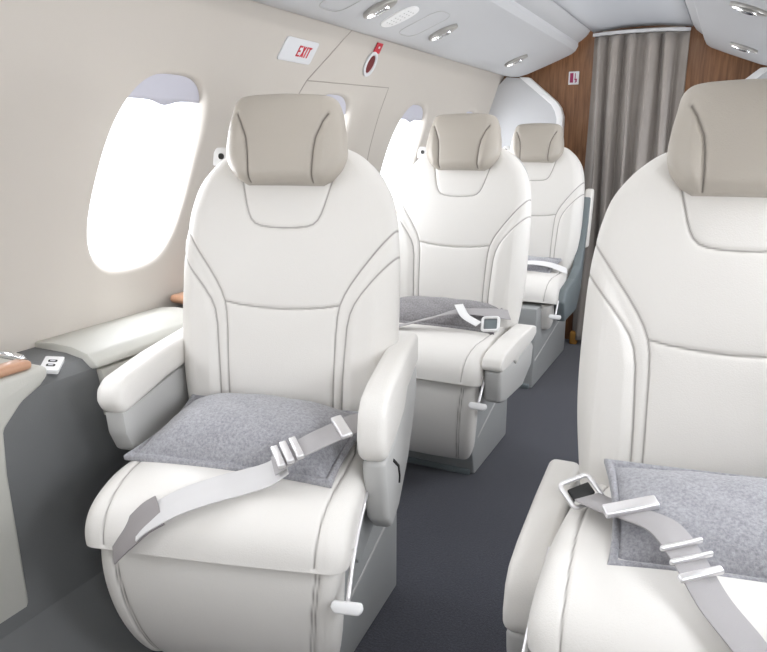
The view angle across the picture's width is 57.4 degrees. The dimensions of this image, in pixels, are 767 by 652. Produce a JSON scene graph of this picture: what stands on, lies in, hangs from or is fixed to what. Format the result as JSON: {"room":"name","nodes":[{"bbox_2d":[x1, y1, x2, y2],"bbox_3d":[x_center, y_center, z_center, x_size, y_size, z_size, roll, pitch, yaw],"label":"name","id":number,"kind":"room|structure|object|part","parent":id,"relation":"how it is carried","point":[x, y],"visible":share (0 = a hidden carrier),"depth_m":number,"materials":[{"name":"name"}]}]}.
{"room":"aircraft cabin","nodes":[
{"label":"aircraft cabin","id":0,"kind":"room"},
{"bbox_2d":[0,0,503,651],"bbox_3d":[-0.562,-0.169,1.732,0.375,1.700,5.600,7,16,25],"label":"wall","id":1,"kind":"structure","parent":0,"point":[68,68],"depth_m":1.60,"materials":[{"name":"white plastic"}]},
{"bbox_2d":[40,356,64,373],"bbox_3d":[-0.703,0.083,1.482,0.039,0.021,0.073,-3,15,-12],"label":"outlet plate","id":2,"kind":"object","parent":1,"relation":"attached to","point":[53,364],"visible":0.8,"depth_m":1.48,"materials":[{"name":"white plastic"}]},
{"bbox_2d":[35,307,182,414],"bbox_3d":[-0.622,0.073,1.752,0.202,0.159,0.405,7,16,25],"label":"ledge","id":3,"kind":"object","parent":1,"relation":"attached to","point":[106,346],"visible":0.44,"depth_m":1.64,"materials":[{"name":"leather"}]},
{"bbox_2d":[128,74,198,104],"bbox_3d":[-0.621,-0.414,1.836,0.124,0.483,0.368,7,16,25],"label":"window shade","id":4,"kind":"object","parent":1,"relation":"in","point":[163,89],"depth_m":1.80,"materials":[{"name":"grey plastic"}]},
{"bbox_2d":[170,292,182,303],"bbox_3d":[-0.487,-0.084,2.043,0.135,0.050,0.250,7,16,25],"label":"wood tray","id":5,"kind":"object","parent":1,"relation":"on","point":[175,298],"visible":0.15,"depth_m":1.95,"materials":[{"name":"wood"}]},
{"bbox_2d":[277,36,318,64],"bbox_3d":[-0.266,-0.859,2.185,0.030,0.070,0.209,7,16,25],"label":"exit sign","id":6,"kind":"object","parent":1,"relation":"attached to","point":[293,49],"visible":1,"depth_m":2.18,"materials":[{"name":"white plastic"}]},
{"bbox_2d":[299,30,351,93],"bbox_3d":[-0.232,-0.751,2.349,0.378,0.519,0.038,-12,19,-38],"label":"trim","id":7,"kind":"structure","parent":1,"relation":"attached to","point":[351,30],"depth_m":2.34,"materials":[{"name":"beige plastic"}]},
{"bbox_2d":[326,94,345,113],"bbox_3d":[-0.258,-0.601,2.558,0.124,0.483,0.368,7,16,25],"label":"window","id":8,"kind":"structure","parent":1,"relation":"in","point":[338,98],"depth_m":2.58,"materials":[{"name":"grey plastic"}]},
{"bbox_2d":[308,80,388,160],"bbox_3d":[-0.163,-0.684,2.633,0.116,0.446,0.610,7,16,25],"label":"trim","id":9,"kind":"structure","parent":1,"relation":"attached to","point":[308,80],"depth_m":2.69,"materials":[{"name":"beige plastic"}]},
{"bbox_2d":[363,42,382,76],"bbox_3d":[-0.041,-0.991,2.606,0.040,0.122,0.107,10,18,35],"label":"handle","id":10,"kind":"object","parent":1,"relation":"attached to","point":[370,63],"visible":1,"depth_m":2.60,"materials":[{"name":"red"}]},
{"bbox_2d":[401,105,422,121],"bbox_3d":[0.068,-0.769,3.207,0.124,0.483,0.368,7,16,25],"label":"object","id":11,"kind":"structure","parent":1,"relation":"in","point":[415,112],"depth_m":3.19,"materials":[{"name":"grey plastic"}]},
{"bbox_2d":[252,0,589,76],"bbox_3d":[-0.341,-0.884,1.390,0.488,0.284,5.520,7,16,25],"label":"panel","id":12,"kind":"object","parent":1,"relation":"attached to","point":[489,34],"visible":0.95,"depth_m":2.71,"materials":[{"name":"white plastic"}]},
{"bbox_2d":[319,0,360,11],"bbox_3d":[-0.090,-0.918,1.944,0.161,0.063,0.132,7,16,25],"label":"access cover","id":13,"kind":"object","parent":12,"relation":"attached to","point":[323,0],"visible":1,"depth_m":2.01,"materials":[{"name":"white plastic"}]},
{"bbox_2d":[363,0,397,18],"bbox_3d":[-0.011,-0.955,2.101,0.114,0.055,0.068,8,17,30],"label":"light","id":14,"kind":"object","parent":12,"relation":"attached to","point":[383,6],"visible":1,"depth_m":2.09,"materials":[{"name":"silver metal"}]},
{"bbox_2d":[381,6,418,26],"bbox_3d":[0.052,-0.992,2.244,0.124,0.053,0.092,6,16,24],"label":"speaker grille","id":15,"kind":"object","parent":12,"relation":"attached to","point":[402,15],"visible":1,"depth_m":2.23,"materials":[{"name":"white plastic"}]},
{"bbox_2d":[399,11,449,36],"bbox_3d":[0.141,-1.037,2.406,0.161,0.063,0.132,7,16,25],"label":"access cover","id":16,"kind":"object","parent":12,"relation":"attached to","point":[437,11],"visible":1,"depth_m":2.40,"materials":[{"name":"white plastic"}]},
{"bbox_2d":[428,24,457,40],"bbox_3d":[0.217,-1.072,2.554,0.114,0.055,0.068,8,17,30],"label":"light","id":17,"kind":"object","parent":12,"relation":"attached to","point":[447,30],"visible":1,"depth_m":2.54,"materials":[{"name":"silver metal"}]},
{"bbox_2d":[504,54,527,66],"bbox_3d":[0.645,-1.293,3.407,0.114,0.055,0.068,8,17,30],"label":"light","id":18,"kind":"object","parent":12,"relation":"attached to","point":[517,60],"visible":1,"depth_m":3.39,"materials":[{"name":"silver metal"}]},
{"bbox_2d":[152,339,581,651],"bbox_3d":[0.294,0.666,1.977,3.600,0.040,6.600,7,16,25],"label":"floor","id":19,"kind":"structure","parent":0,"point":[458,534],"depth_m":2.11,"materials":[{"name":"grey carpet"}]},
{"bbox_2d":[0,358,46,623],"bbox_3d":[-1.269,0.654,0.528,0.194,0.670,2.315,7,16,25],"label":"console","id":20,"kind":"object","parent":19,"relation":"on","point":[14,388],"visible":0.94,"depth_m":1.37,"materials":[{"name":"plastic"}]},
{"bbox_2d":[0,351,30,377],"bbox_3d":[-1.033,0.203,0.852,0.135,0.038,1.289,7,16,25],"label":"wood tray","id":21,"kind":"object","parent":20,"relation":"on","point":[19,364],"visible":1,"depth_m":1.36,"materials":[{"name":"brown wood"}]},
{"bbox_3d":[-0.924,0.126,1.124,0.080,0.024,0.692,9,17,31],"label":"chrome rail","id":22,"kind":"part","parent":21,"relation":"part of","materials":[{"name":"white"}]},
{"bbox_2d":[85,94,417,651],"bbox_3d":[-0.257,0.133,1.505,0.595,1.229,0.718,3,15,11],"label":"seat","id":23,"kind":"object","parent":19,"relation":"on","point":[291,290],"visible":0.85,"depth_m":1.51,"materials":[{"name":"white leather"}]},
{"bbox_2d":[85,441,366,574],"bbox_3d":[-0.273,0.320,1.452,0.508,0.127,0.474,3,15,11],"label":"seat cushion","id":24,"kind":"object","parent":23,"relation":"on","point":[193,518],"depth_m":1.26,"materials":[{"name":"white leather"}]},
{"bbox_2d":[124,393,358,487],"bbox_3d":[-0.273,0.212,1.467,0.444,0.108,0.268,4,15,15],"label":"pillow","id":25,"kind":"object","parent":23,"relation":"on","point":[225,431],"visible":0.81,"depth_m":1.40,"materials":[{"name":"grey fabric"}]},
{"bbox_3d":[-0.216,-0.055,1.656,0.519,0.721,0.248,3,15,11],"label":"backrest","id":26,"kind":"part","parent":23,"relation":"part of","materials":[{"name":"white leather"}]},
{"bbox_3d":[-0.048,0.402,1.296,0.010,0.119,0.193,2,15,9],"label":"recline lever","id":27,"kind":"part","parent":23,"relation":"part of","materials":[{"name":"silver metal"}]},
{"bbox_3d":[-0.040,0.548,1.608,0.004,0.112,0.330,6,16,21],"label":"trim","id":28,"kind":"part","parent":23,"relation":"part of","materials":[{"name":"grey plastic"}]},
{"bbox_2d":[397,113,535,474],"bbox_3d":[0.210,-0.120,2.484,0.623,1.229,0.695,7,16,25],"label":"seat","id":29,"kind":"object","parent":19,"relation":"on","point":[464,208],"visible":0.77,"depth_m":2.47,"materials":[{"name":"white leather"}]},
{"bbox_3d":[0.238,0.447,2.701,0.340,0.022,0.420,7,16,25],"label":"floor plate","id":30,"kind":"part","parent":29,"relation":"part of","materials":[{"name":"grey"}]},
{"bbox_2d":[399,296,501,334],"bbox_3d":[0.214,-0.051,2.521,0.430,0.086,0.191,6,16,23],"label":"pillow","id":31,"kind":"object","parent":29,"relation":"on","point":[412,308],"visible":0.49,"depth_m":2.49,"materials":[{"name":"grey fabric"}]},
{"bbox_2d":[399,323,506,386],"bbox_3d":[0.158,0.067,2.431,0.508,0.127,0.474,7,16,25],"label":"seat cushion","id":32,"kind":"object","parent":29,"relation":"on","point":[447,357],"depth_m":2.21,"materials":[{"name":"white leather"}]},
{"bbox_3d":[0.287,-0.302,2.611,0.519,0.721,0.248,7,16,25],"label":"backrest","id":33,"kind":"part","parent":29,"relation":"part of","materials":[{"name":"white leather"}]},
{"bbox_3d":[0.330,0.162,2.225,0.010,0.119,0.193,6,16,23],"label":"recline lever","id":34,"kind":"part","parent":29,"relation":"part of","materials":[{"name":"silver metal"}]},
{"bbox_3d":[0.400,0.300,2.570,0.004,0.112,0.330,7,16,25],"label":"trim","id":35,"kind":"part","parent":29,"relation":"part of","materials":[{"name":"grey plastic"}]},
{"bbox_2d":[503,123,593,388],"bbox_3d":[0.693,-0.401,3.570,0.597,1.229,0.774,7,16,25],"label":"seat","id":36,"kind":"object","parent":19,"relation":"on","point":[561,214],"visible":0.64,"depth_m":3.58,"materials":[{"name":"white leather"}]},
{"bbox_3d":[0.694,0.187,3.708,0.340,0.022,0.750,7,16,25],"label":"floor plate","id":37,"kind":"part","parent":36,"relation":"part of","materials":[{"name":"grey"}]},
{"bbox_2d":[527,256,561,272],"bbox_3d":[0.734,-0.323,3.614,0.320,0.069,0.196,9,17,31],"label":"pillow","id":38,"kind":"object","parent":36,"relation":"on","point":[537,268],"visible":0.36,"depth_m":3.54,"materials":[{"name":"grey fabric"}]},
{"bbox_2d":[523,269,568,304],"bbox_3d":[0.668,-0.222,3.547,0.508,0.127,0.474,7,16,25],"label":"seat cushion","id":39,"kind":"object","parent":36,"relation":"on","point":[541,288],"depth_m":3.31,"materials":[{"name":"white leather"}]},
{"bbox_3d":[0.856,0.039,3.577,0.004,0.113,0.660,7,16,25],"label":"trim","id":40,"kind":"part","parent":36,"relation":"part of","materials":[{"name":"grey plastic"}]},
{"bbox_3d":[0.798,-0.590,3.728,0.519,0.721,0.248,7,16,25],"label":"backrest","id":41,"kind":"part","parent":36,"relation":"part of","materials":[{"name":"white leather"}]},
{"bbox_3d":[1.065,-0.564,3.661,0.042,0.300,0.097,7,16,25],"label":"folded armrest","id":42,"kind":"part","parent":36,"relation":"part of","materials":[{"name":"white leather"}]},
{"bbox_2d":[569,330,576,343],"bbox_3d":[1.105,0.066,4.068,0.042,0.075,0.040,7,16,25],"label":"door stop","id":43,"kind":"object","parent":19,"relation":"on","point":[572,340],"visible":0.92,"depth_m":4.05,"materials":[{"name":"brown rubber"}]},
{"bbox_2d":[503,78,766,651],"bbox_3d":[0.533,0.220,1.171,0.580,1.229,0.727,6,16,22],"label":"seat","id":44,"kind":"object","parent":19,"relation":"on","point":[673,363],"visible":0.84,"depth_m":1.23,"materials":[{"name":"white leather"}]},
{"bbox_3d":[0.242,0.450,1.111,0.010,0.119,0.193,7,16,24],"label":"recline lever","id":45,"kind":"part","parent":44,"relation":"part of","materials":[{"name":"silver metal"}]},
{"bbox_2d":[527,483,766,651],"bbox_3d":[0.524,0.406,1.117,0.508,0.127,0.474,6,16,22],"label":"seat cushion","id":46,"kind":"object","parent":44,"relation":"on","point":[581,602],"depth_m":1.00,"materials":[{"name":"white leather"}]},
{"bbox_3d":[0.640,0.036,1.304,0.519,0.721,0.248,6,16,22],"label":"backrest","id":47,"kind":"part","parent":44,"relation":"part of","materials":[{"name":"white leather"}]},
{"bbox_2d":[604,459,766,582],"bbox_3d":[0.596,0.312,1.103,0.470,0.094,0.244,4,15,14],"label":"pillow","id":48,"kind":"object","parent":44,"relation":"on","point":[728,511],"visible":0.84,"depth_m":1.09,"materials":[{"name":"grey fabric"}]},
{"bbox_2d":[553,0,692,32],"bbox_3d":[0.119,-0.938,1.191,0.490,0.060,5.600,7,16,25],"label":"ceiling","id":49,"kind":"structure","parent":0,"point":[596,15],"depth_m":3.24,"materials":[{"name":"white plastic"}]},
{"bbox_2d":[572,27,690,339],"bbox_3d":[1.302,-0.706,3.768,0.485,1.660,0.123,7,16,25],"label":"curtain","id":50,"kind":"object","parent":49,"relation":"hanging from","point":[638,80],"visible":0.52,"depth_m":3.65,"materials":[{"name":"fabric"}]},
{"bbox_3d":[1.314,-1.507,3.584,0.478,0.016,0.071,7,16,25],"label":"rail","id":51,"kind":"part","parent":50,"relation":"part of","materials":[{"name":"white metal"}]},
{"bbox_2d":[502,25,766,338],"bbox_3d":[1.356,-0.772,3.863,1.840,1.800,0.060,7,16,25],"label":"wall","id":52,"kind":"structure","parent":0,"point":[705,64],"depth_m":3.81,"materials":[{"name":"brown wood"}]},
{"bbox_2d":[489,77,564,147],"bbox_3d":[0.776,-0.684,4.104,0.492,1.470,0.058,7,16,25],"label":"panel","id":53,"kind":"object","parent":52,"relation":"attached to","point":[517,101],"visible":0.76,"depth_m":3.94,"materials":[{"name":"white plastic"}]},
{"bbox_3d":[0.883,-0.670,4.054,0.255,1.467,0.058,7,16,25],"label":"panel frame","id":54,"kind":"part","parent":53,"relation":"part of","materials":[{"name":"white plastic"}]},
{"bbox_2d":[568,71,578,84],"bbox_3d":[1.042,-1.358,3.832,0.056,0.068,0.006,7,16,25],"label":"sign","id":55,"kind":"object","parent":52,"relation":"attached to","point":[573,79],"visible":1,"depth_m":3.83,"materials":[{"name":"white"}]},
{"bbox_2d":[746,67,766,78],"bbox_3d":[1.881,-0.550,3.584,0.492,1.470,0.058,7,16,25],"label":"panel","id":56,"kind":"object","parent":52,"relation":"attached to","point":[761,73],"visible":0.13,"depth_m":3.41,"materials":[{"name":"white plastic"}]},
{"bbox_3d":[1.896,-0.550,3.585,0.465,1.470,0.041,7,16,25],"label":"panel","id":57,"kind":"part","parent":56,"relation":"part of","materials":[{"name":"white plastic"}]},
{"bbox_3d":[0.813,-0.001,1.084,0.345,1.700,5.600,7,16,25],"label":"wall","id":58,"kind":"structure","parent":0,"visible":0},
{"bbox_2d":[685,0,766,65],"bbox_3d":[0.548,-0.779,0.982,0.488,0.284,5.540,7,16,25],"label":"panel","id":59,"kind":"object","parent":58,"relation":"attached to","point":[720,24],"visible":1,"depth_m":2.67,"materials":[{"name":"white plastic"}]},
{"bbox_2d":[730,42,757,53],"bbox_3d":[1.542,-1.192,2.995,0.114,0.055,0.068,8,17,30],"label":"light","id":60,"kind":"object","parent":59,"relation":"attached to","point":[740,47],"visible":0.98,"depth_m":2.98,"materials":[{"name":"silver metal"}]},
{"bbox_2d":[729,1,766,16],"bbox_3d":[1.113,-0.967,2.131,0.114,0.055,0.068,8,17,30],"label":"light","id":61,"kind":"object","parent":59,"relation":"attached to","point":[744,8],"visible":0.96,"depth_m":2.12,"materials":[{"name":"silver metal"}]}
]}

